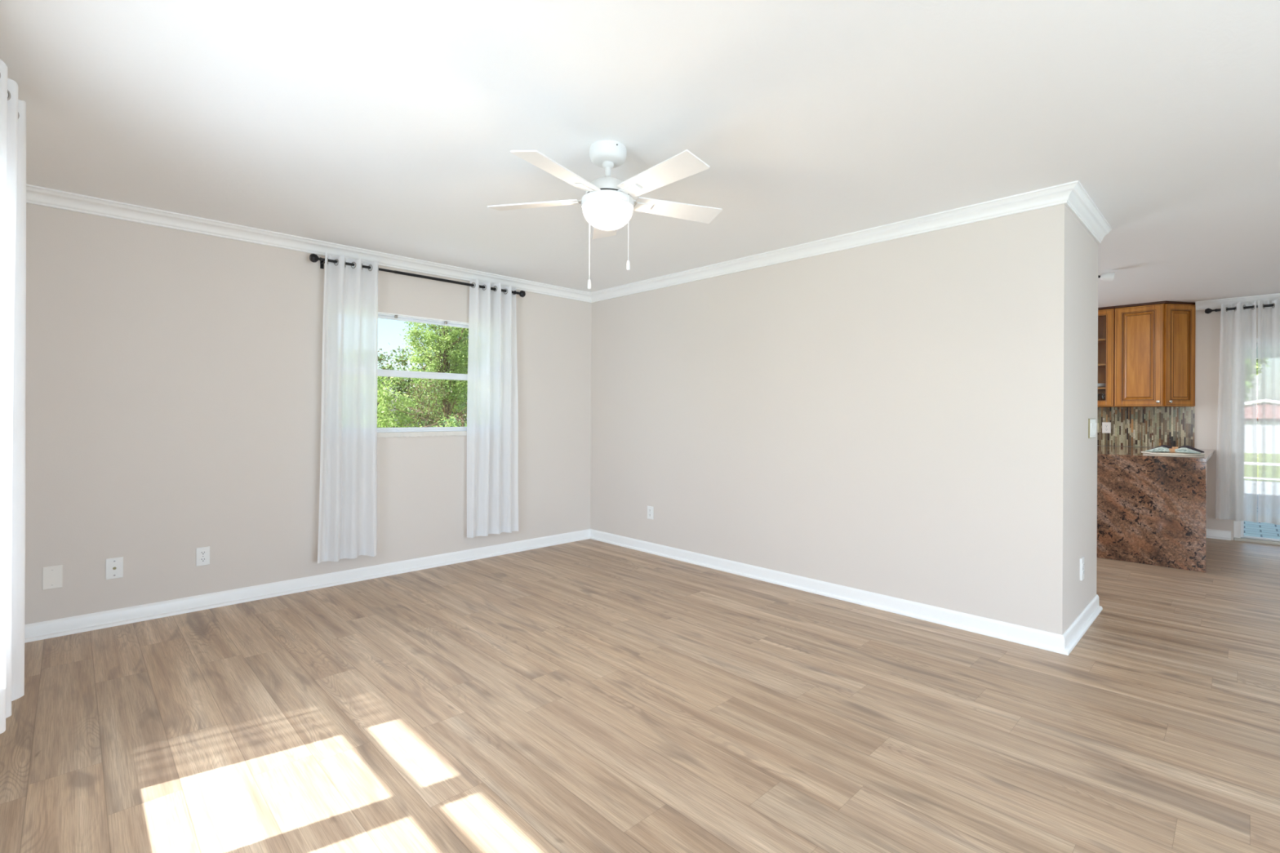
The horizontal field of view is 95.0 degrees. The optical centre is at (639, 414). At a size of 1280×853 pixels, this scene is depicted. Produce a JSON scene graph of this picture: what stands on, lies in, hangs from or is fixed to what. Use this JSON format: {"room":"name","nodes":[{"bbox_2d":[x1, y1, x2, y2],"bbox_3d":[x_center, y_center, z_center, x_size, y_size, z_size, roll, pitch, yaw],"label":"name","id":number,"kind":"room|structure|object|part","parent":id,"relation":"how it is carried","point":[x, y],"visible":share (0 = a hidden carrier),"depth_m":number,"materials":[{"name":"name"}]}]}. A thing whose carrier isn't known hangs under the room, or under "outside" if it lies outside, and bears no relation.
{"room":"empty living room","nodes":[
{"label":"empty living room","id":0,"kind":"room"},
{"bbox_2d":[24,203,591,624],"bbox_3d":[-1.998,0.004,4.561,4.005,2.440,0.200,0,0,-44],"label":"wall","id":1,"kind":"structure","parent":0,"point":[173,377],"depth_m":3.73,"materials":[{"name":"paint"}]},
{"bbox_2d":[42,564,62,590],"bbox_3d":[-3.229,0.893,3.227,0.078,0.124,0.008,0,0,-44],"label":"blank wall plate","id":2,"kind":"object","parent":1,"relation":"attached to","point":[52,576],"visible":1,"depth_m":3.23,"materials":[{"name":"beige plastic"}]},
{"bbox_2d":[105,556,123,579],"bbox_3d":[-3.044,0.889,3.401,0.076,0.120,0.016,0,0,-44],"label":"cable wall plate","id":3,"kind":"object","parent":1,"relation":"attached to","point":[113,566],"visible":1,"depth_m":3.40,"materials":[{"name":"white plastic"}]},
{"bbox_2d":[195,546,209,566],"bbox_3d":[-2.749,0.890,3.692,0.070,0.115,0.009,0,0,-44],"label":"wall outlet","id":4,"kind":"object","parent":1,"relation":"attached to","point":[202,554],"visible":1,"depth_m":3.69,"materials":[{"name":"white plastic"}]},
{"bbox_2d":[200,557,206,562],"bbox_3d":[-2.747,0.911,3.690,0.033,0.025,0.002,0,0,-44],"label":"receptacle","id":5,"kind":"object","parent":4,"relation":"attached to","point":[202,559],"depth_m":3.69,"materials":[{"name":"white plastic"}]},
{"bbox_2d":[200,551,206,555],"bbox_3d":[-2.747,0.868,3.690,0.033,0.025,0.002,0,0,-44],"label":"receptacle","id":6,"kind":"object","parent":4,"relation":"attached to","point":[202,553],"depth_m":3.69,"materials":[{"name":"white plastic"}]},
{"bbox_2d":[309,253,525,297],"bbox_3d":[-1.668,-1.073,4.654,1.728,0.076,0.118,0,0,-44],"label":"curtain rod","id":7,"kind":"object","parent":1,"relation":"attached to","point":[313,257],"visible":0.94,"depth_m":4.52,"materials":[{"name":"black metal"}]},
{"bbox_2d":[317,252,378,563],"bbox_3d":[-2.089,-0.048,4.211,0.417,2.168,0.091,0,0,-42],"label":"sheer curtain","id":8,"kind":"object","parent":7,"relation":"hanging from","point":[348,519],"visible":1,"depth_m":4.22,"materials":[{"name":"fabric"}]},
{"bbox_2d":[466,279,518,537],"bbox_3d":[-1.249,-0.050,5.027,0.480,2.155,0.099,0,0,-44],"label":"sheer curtain","id":9,"kind":"object","parent":7,"relation":"hanging from","point":[492,402],"visible":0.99,"depth_m":5.02,"materials":[{"name":"fabric"}]},
{"bbox_2d":[377,311,468,437],"bbox_3d":[-1.755,-0.303,4.743,1.395,0.953,0.155,0,0,-44],"label":"window","id":10,"kind":"structure","parent":1,"relation":"in","point":[411,431],"depth_m":4.69,"materials":[{"name":"white plastic"}]},
{"bbox_3d":[-1.758,0.154,4.743,1.395,0.039,0.155,0,0,-44],"label":"sill","id":11,"kind":"part","parent":10,"relation":"part of","materials":[{"name":"stone"}]},
{"bbox_3d":[-1.738,-0.114,4.724,1.323,0.466,0.030,0,0,-44],"label":"sash","id":12,"kind":"part","parent":10,"relation":"part of","materials":[{"name":"glass"}]},
{"bbox_3d":[-1.761,-0.530,4.750,1.323,0.467,0.026,0,0,-44],"label":"sash","id":13,"kind":"part","parent":10,"relation":"part of","materials":[{"name":"glass"}]},
{"bbox_2d":[0,537,1279,852],"bbox_3d":[2.596,1.249,3.197,9.110,0.001,8.565,0,0,-44],"label":"floor","id":14,"kind":"structure","parent":0,"point":[589,695],"depth_m":2.34,"materials":[{"name":"brown wood"}]},
{"bbox_2d":[0,0,1279,307],"bbox_3d":[2.602,-1.281,3.191,9.090,0.180,8.565,0,0,-44],"label":"ceiling","id":15,"kind":"structure","parent":0,"point":[389,126],"depth_m":2.37,"materials":[{"name":"white paint"}]},
{"bbox_2d":[487,139,722,288],"bbox_3d":[-0.130,-0.896,2.630,1.106,0.620,1.070,0,0,-44],"label":"ceiling fan","id":16,"kind":"object","parent":15,"relation":"hanging from","point":[607,205],"visible":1,"depth_m":2.57,"materials":[{"name":"white metal"}]},
{"bbox_3d":[-0.483,-0.978,2.733,0.432,0.034,0.132,0,0,13],"label":"blade","id":17,"kind":"part","parent":16,"relation":"part of","materials":[{"name":"white wood"}]},
{"bbox_3d":[-0.323,-0.977,2.359,0.132,0.034,0.432,0,0,31],"label":"blade","id":18,"kind":"part","parent":16,"relation":"part of","materials":[{"name":"white wood"}]},
{"bbox_3d":[-0.236,-0.608,2.731,0.015,0.043,0.015,0,0,-44],"label":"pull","id":19,"kind":"part","parent":16,"relation":"part of","materials":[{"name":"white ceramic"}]},
{"bbox_3d":[-0.177,-0.976,3.000,0.132,0.034,0.432,0,0,-5],"label":"blade","id":20,"kind":"part","parent":16,"relation":"part of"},
{"bbox_3d":[-0.146,-0.888,2.656,0.227,0.096,0.227,0,0,-44],"label":"lamp shade","id":21,"kind":"part","parent":16,"relation":"part of","materials":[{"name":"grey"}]},
{"bbox_3d":[-0.051,-0.824,2.586,0.003,0.288,0.003,0,0,-44],"label":"pull chain","id":22,"kind":"part","parent":16,"relation":"part of","materials":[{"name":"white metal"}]},
{"bbox_3d":[-0.052,-0.659,2.586,0.015,0.043,0.015,0,0,-44],"label":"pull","id":23,"kind":"part","parent":16,"relation":"part of","materials":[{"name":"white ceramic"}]},
{"bbox_3d":[0.077,-0.975,2.390,0.140,0.034,0.437,0,0,-44],"label":"blade","id":24,"kind":"part","parent":16,"relation":"part of","materials":[{"name":"white wood"}]},
{"bbox_3d":[0.172,-0.974,2.792,0.432,0.034,0.132,0,0,-23],"label":"blade","id":25,"kind":"part","parent":16,"relation":"part of","materials":[{"name":"white wood"}]},
{"bbox_2d":[1097,272,1114,281],"bbox_3d":[3.778,-1.140,4.874,0.113,0.090,0.258,0,0,-44],"label":"ceiling spotlight","id":26,"kind":"object","parent":15,"relation":"attached to","point":[1105,276],"visible":0.49,"depth_m":4.80,"materials":[{"name":"white metal"}]},
{"bbox_2d":[590,204,1098,635],"bbox_3d":[1.165,0.021,4.913,1.024,2.440,4.101,0,0,-44],"label":"wall","id":27,"kind":"structure","parent":0,"point":[906,418],"depth_m":3.77,"materials":[{"name":"paint"}]},
{"bbox_2d":[24,528,1102,655],"bbox_3d":[1.276,1.197,1.916,5.029,0.090,8.165,0,0,-44],"label":"baseboard","id":28,"kind":"structure","parent":27,"relation":"attached to","point":[1064,644],"depth_m":3.82,"materials":[{"name":"white paint"}]},
{"bbox_2d":[26,180,1111,302],"bbox_3d":[1.288,-1.156,1.916,5.029,0.084,8.165,0,0,-44],"label":"trim","id":29,"kind":"structure","parent":27,"relation":"attached to","point":[1073,194],"depth_m":3.76,"materials":[{"name":"white paint"}]},
{"bbox_2d":[647,506,653,519],"bbox_3d":[0.092,0.878,5.272,0.009,0.115,0.076,0,0,-44],"label":"wall outlet","id":30,"kind":"object","parent":27,"relation":"attached to","point":[650,509],"visible":1,"depth_m":5.27,"materials":[{"name":"white plastic"}]},
{"bbox_2d":[1079,556,1084,581],"bbox_3d":[2.577,0.896,3.421,0.072,0.128,0.015,0,0,-44],"label":"wall outlet","id":31,"kind":"object","parent":27,"relation":"attached to","point":[1082,559],"visible":1,"depth_m":3.40,"materials":[{"name":"white plastic"}]},
{"bbox_2d":[1088,418,1097,438],"bbox_3d":[2.804,0.083,3.636,0.191,0.120,0.016,0,0,-44],"label":"light switch","id":32,"kind":"object","parent":27,"relation":"attached to","point":[1091,422],"visible":1,"depth_m":3.60,"materials":[{"name":"white plastic"}]},
{"bbox_3d":[2.802,0.083,3.638,0.185,0.114,0.010,0,0,-44],"label":"plate","id":33,"kind":"part","parent":32,"relation":"part of","materials":[{"name":"white plastic"}]},
{"bbox_2d":[1112,307,1257,540],"bbox_3d":[5.785,0.045,6.287,0.200,2.440,8.565,0,0,-44],"label":"wall","id":34,"kind":"structure","parent":0,"point":[1207,331],"depth_m":6.05,"materials":[{"name":"paint"}]},
{"bbox_2d":[1097,306,1118,407],"bbox_3d":[5.072,-0.634,6.623,0.358,1.087,0.472,0,0,-44],"label":"upper cabinet","id":35,"kind":"object","parent":34,"relation":"attached to","point":[1106,315],"visible":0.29,"depth_m":6.40,"materials":[{"name":"brown wood"}]},
{"bbox_2d":[1097,338,1105,342],"bbox_3d":[5.094,-0.829,6.644,0.279,0.018,0.435,0,0,-44],"label":"shelf","id":36,"kind":"object","parent":35,"relation":"attached to","point":[1100,340],"depth_m":6.50,"materials":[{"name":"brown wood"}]},
{"bbox_2d":[1097,363,1105,367],"bbox_3d":[5.092,-0.554,6.644,0.279,0.018,0.435,0,0,-44],"label":"shelf","id":37,"kind":"object","parent":35,"relation":"attached to","point":[1100,365],"depth_m":6.55,"materials":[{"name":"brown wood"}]},
{"bbox_2d":[1097,386,1105,390],"bbox_3d":[5.091,-0.294,6.644,0.279,0.018,0.435,0,0,-44],"label":"shelf","id":38,"kind":"object","parent":35,"relation":"attached to","point":[1103,388],"depth_m":6.46,"materials":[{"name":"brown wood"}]},
{"bbox_3d":[5.083,-1.166,6.632,0.333,0.022,0.472,0,0,-44],"label":"moulding","id":39,"kind":"part","parent":35,"relation":"part of","materials":[{"name":"wood"}]},
{"bbox_2d":[1097,406,1195,448],"bbox_3d":[4.741,0.127,7.211,0.010,0.438,3.015,0,0,-44],"label":"backsplash","id":40,"kind":"structure","parent":34,"relation":"attached to","point":[1131,426],"depth_m":6.39,"materials":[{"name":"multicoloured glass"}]},
{"bbox_2d":[1102,422,1111,433],"bbox_3d":[5.279,0.145,6.643,0.009,0.122,0.078,0,0,-44],"label":"wall outlet","id":41,"kind":"object","parent":40,"relation":"attached to","point":[1106,426],"visible":1,"depth_m":6.64,"materials":[{"name":"beige plastic"}]},
{"bbox_2d":[1114,301,1195,407],"bbox_3d":[5.455,-0.632,6.228,0.358,1.087,0.624,0,0,-44],"label":"upper cabinet","id":42,"kind":"object","parent":34,"relation":"attached to","point":[1154,354],"visible":1,"depth_m":6.12,"materials":[{"name":"brown wood"}]},
{"bbox_3d":[5.275,-0.622,6.213,0.019,1.057,0.384,0,0,-44],"label":"door","id":43,"kind":"part","parent":42,"relation":"part of","materials":[{"name":"brown wood"}]},
{"bbox_3d":[5.466,-1.164,6.237,0.335,0.022,0.622,0,0,-44],"label":"moulding","id":44,"kind":"part","parent":42,"relation":"part of","materials":[{"name":"wood"}]},
{"bbox_3d":[5.609,-0.620,6.099,0.363,1.057,0.019,0,0,-9],"label":"door","id":45,"kind":"part","parent":42,"relation":"part of","materials":[{"name":"brown wood"}]},
{"bbox_2d":[1206,528,1231,540],"bbox_3d":[5.826,1.220,6.072,0.032,0.090,0.407,0,0,-44],"label":"baseboard","id":46,"kind":"structure","parent":34,"relation":"attached to","point":[1211,533],"depth_m":5.99,"materials":[{"name":"white paint"}]},
{"bbox_2d":[1195,293,1279,310],"bbox_3d":[7.158,-1.125,4.685,0.070,0.084,3.962,0,0,-44],"label":"trim","id":47,"kind":"structure","parent":34,"relation":"attached to","point":[1213,304],"depth_m":5.91,"materials":[{"name":"white paint"}]},
{"bbox_2d":[1204,303,1274,313],"bbox_3d":[6.775,-1.048,5.040,0.122,0.073,2.779,0,0,-44],"label":"curtain rod","id":48,"kind":"object","parent":34,"relation":"attached to","point":[1207,310],"visible":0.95,"depth_m":5.87,"materials":[{"name":"black metal"}]},
{"bbox_2d":[1215,300,1257,522],"bbox_3d":[5.941,-0.032,5.846,0.088,2.173,0.291,0,0,-44],"label":"curtain","id":49,"kind":"object","parent":48,"relation":"hanging from","point":[1236,481],"visible":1,"depth_m":5.82,"materials":[{"name":"fabric"}]},
{"bbox_2d":[1257,298,1279,524],"bbox_3d":[6.226,-0.028,5.552,0.087,2.178,0.537,0,0,-44],"label":"curtain","id":50,"kind":"object","parent":48,"relation":"hanging from","point":[1268,317],"visible":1,"depth_m":5.71,"materials":[{"name":"fabric"}]},
{"bbox_2d":[1233,337,1279,545],"bbox_3d":[6.824,0.256,5.177,0.154,2.031,2.225,0,0,-44],"label":"door","id":51,"kind":"structure","parent":34,"relation":"in","point":[1238,526],"depth_m":5.88,"materials":[{"name":"white paint"}]},
{"bbox_3d":[6.821,0.256,5.175,0.120,2.030,2.225,0,0,-44],"label":"frame","id":52,"kind":"part","parent":51,"relation":"part of","materials":[{"name":"white paint"}]},
{"bbox_2d":[1244,506,1279,539],"bbox_3d":[8.095,1.370,6.678,3.669,0.095,11.300,0,0,-44],"label":"floor","id":53,"kind":"structure","parent":0,"point":[1264,530],"depth_m":6.71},
{"bbox_3d":[14.451,1.641,20.998,130.000,0.140,110.000,0,0,-44],"label":"ground","id":54,"kind":"structure","parent":0,"visible":0},
{"bbox_2d":[377,366,437,427],"bbox_3d":[-3.378,0.411,8.021,1.104,2.135,1.103,0,0,-44],"label":"shrub","id":55,"kind":"object","parent":54,"relation":"on","point":[384,398],"visible":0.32,"depth_m":7.91,"materials":[{"name":"green plant"}]},
{"bbox_2d":[377,345,467,427],"bbox_3d":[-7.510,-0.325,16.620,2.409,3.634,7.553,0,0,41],"label":"tree","id":56,"kind":"object","parent":54,"relation":"on","point":[402,384],"visible":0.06,"depth_m":17.05,"materials":[{"name":"green plant"}]},
{"bbox_2d":[388,378,459,427],"bbox_3d":[-3.772,0.364,10.183,1.192,2.233,1.144,0,0,-10],"label":"shrub","id":57,"kind":"object","parent":54,"relation":"on","point":[415,393],"visible":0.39,"depth_m":10.22,"materials":[{"name":"green plant"}]},
{"bbox_2d":[398,321,468,426],"bbox_3d":[-4.320,-0.912,12.965,1.947,4.786,1.635,0,0,-27],"label":"tree","id":58,"kind":"object","parent":54,"relation":"on","point":[447,344],"visible":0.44,"depth_m":12.72,"materials":[{"name":"green plant"}]},
{"bbox_2d":[422,324,468,426],"bbox_3d":[-4.802,-1.173,15.674,1.762,5.304,1.988,0,0,18],"label":"tree","id":59,"kind":"object","parent":54,"relation":"on","point":[464,401],"visible":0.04,"depth_m":15.58,"materials":[{"name":"green plant"}]},
{"bbox_2d":[433,414,466,426],"bbox_3d":[-2.841,0.738,8.838,1.064,1.494,1.000,0,0,-44],"label":"shrub","id":60,"kind":"object","parent":54,"relation":"on","point":[451,420],"visible":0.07,"depth_m":8.76,"materials":[{"name":"green plant"}]},
{"bbox_2d":[453,402,466,426],"bbox_3d":[-2.853,0.401,11.088,1.242,2.176,1.338,0,0,-44],"label":"shrub","id":61,"kind":"object","parent":54,"relation":"on","point":[466,402],"visible":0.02,"depth_m":10.95,"materials":[{"name":"green plant"}]},
{"bbox_2d":[1256,359,1257,384],"bbox_3d":[31.834,-2.048,32.995,8.840,7.447,5.114,0,0,-44],"label":"tree","id":62,"kind":"object","parent":54,"relation":"on","point":[1256,359],"visible":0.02,"depth_m":31.48,"materials":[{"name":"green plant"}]},
{"bbox_2d":[1257,400,1257,453],"bbox_3d":[27.644,0.491,25.992,3.918,2.298,7.128,0,0,-44],"label":"garden shed","id":63,"kind":"object","parent":54,"relation":"on","point":[1257,400],"visible":0.02,"depth_m":25.05,"materials":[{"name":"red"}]},
{"bbox_3d":[26.626,0.959,24.797,0.040,1.350,2.100,0,0,-44],"label":"garage door","id":64,"kind":"part","parent":63,"relation":"part of","materials":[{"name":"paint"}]},
{"label":"outside","id":65,"kind":"structure","parent":0,"visible":0},
{"bbox_2d":[1257,480,1257,506],"bbox_3d":[11.278,1.389,9.767,5.199,0.090,11.300,0,0,-44],"label":"patio slab","id":66,"kind":"object","parent":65,"point":[1257,481],"depth_m":9.96,"materials":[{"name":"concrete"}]},
{"bbox_3d":[-0.202,-1.065,-0.083,0.104,0.076,6.308,0,0,-44],"label":"curtain rod","id":67,"kind":"object","parent":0,"visible":0},
{"bbox_2d":[0,58,26,733],"bbox_3d":[-2.127,-0.056,1.936,0.077,2.177,0.575,0,0,-39],"label":"sheer curtain","id":68,"kind":"object","parent":67,"relation":"hanging from","point":[12,109],"visible":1,"depth_m":2.00,"materials":[{"name":"fabric"}]},
{"bbox_3d":[4.793,0.821,5.783,1.860,0.879,0.980,0,0,-44],"label":"base cabinet","id":69,"kind":"object","parent":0,"visible":0},
{"bbox_2d":[1097,445,1214,573],"bbox_3d":[4.095,0.800,6.487,1.918,0.912,3.178,0,0,-44],"label":"countertop","id":70,"kind":"structure","parent":69,"relation":"on","point":[1152,509],"depth_m":4.92,"materials":[{"name":"brown stone"}]},
{"bbox_2d":[1142,453,1204,457],"bbox_3d":[4.543,0.340,5.002,0.387,0.011,0.387,0,0,-44],"label":"placemat","id":71,"kind":"object","parent":70,"relation":"on","point":[1147,454],"visible":0.56,"depth_m":4.87,"materials":[{"name":"white fabric"}]},
{"bbox_2d":[1141,451,1204,455],"bbox_3d":[4.549,0.328,5.018,0.403,0.013,0.403,0,0,-44],"label":"placemat","id":72,"kind":"object","parent":71,"relation":"on","point":[1148,452],"visible":0.83,"depth_m":4.92,"materials":[{"name":"white fabric"}]},
{"bbox_2d":[1145,446,1200,453],"bbox_3d":[4.487,0.296,4.947,0.113,0.048,0.347,0,0,-44],"label":"book","id":73,"kind":"object","parent":72,"relation":"on","point":[1184,450],"visible":1,"depth_m":4.93,"materials":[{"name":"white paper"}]},
{"bbox_2d":[1149,444,1204,453],"bbox_3d":[4.597,0.290,5.041,0.124,0.061,0.357,0,0,-44],"label":"napkin","id":74,"kind":"object","parent":72,"relation":"on","point":[1163,446],"visible":0.38,"depth_m":5.00,"materials":[{"name":"fabric"}]}
]}

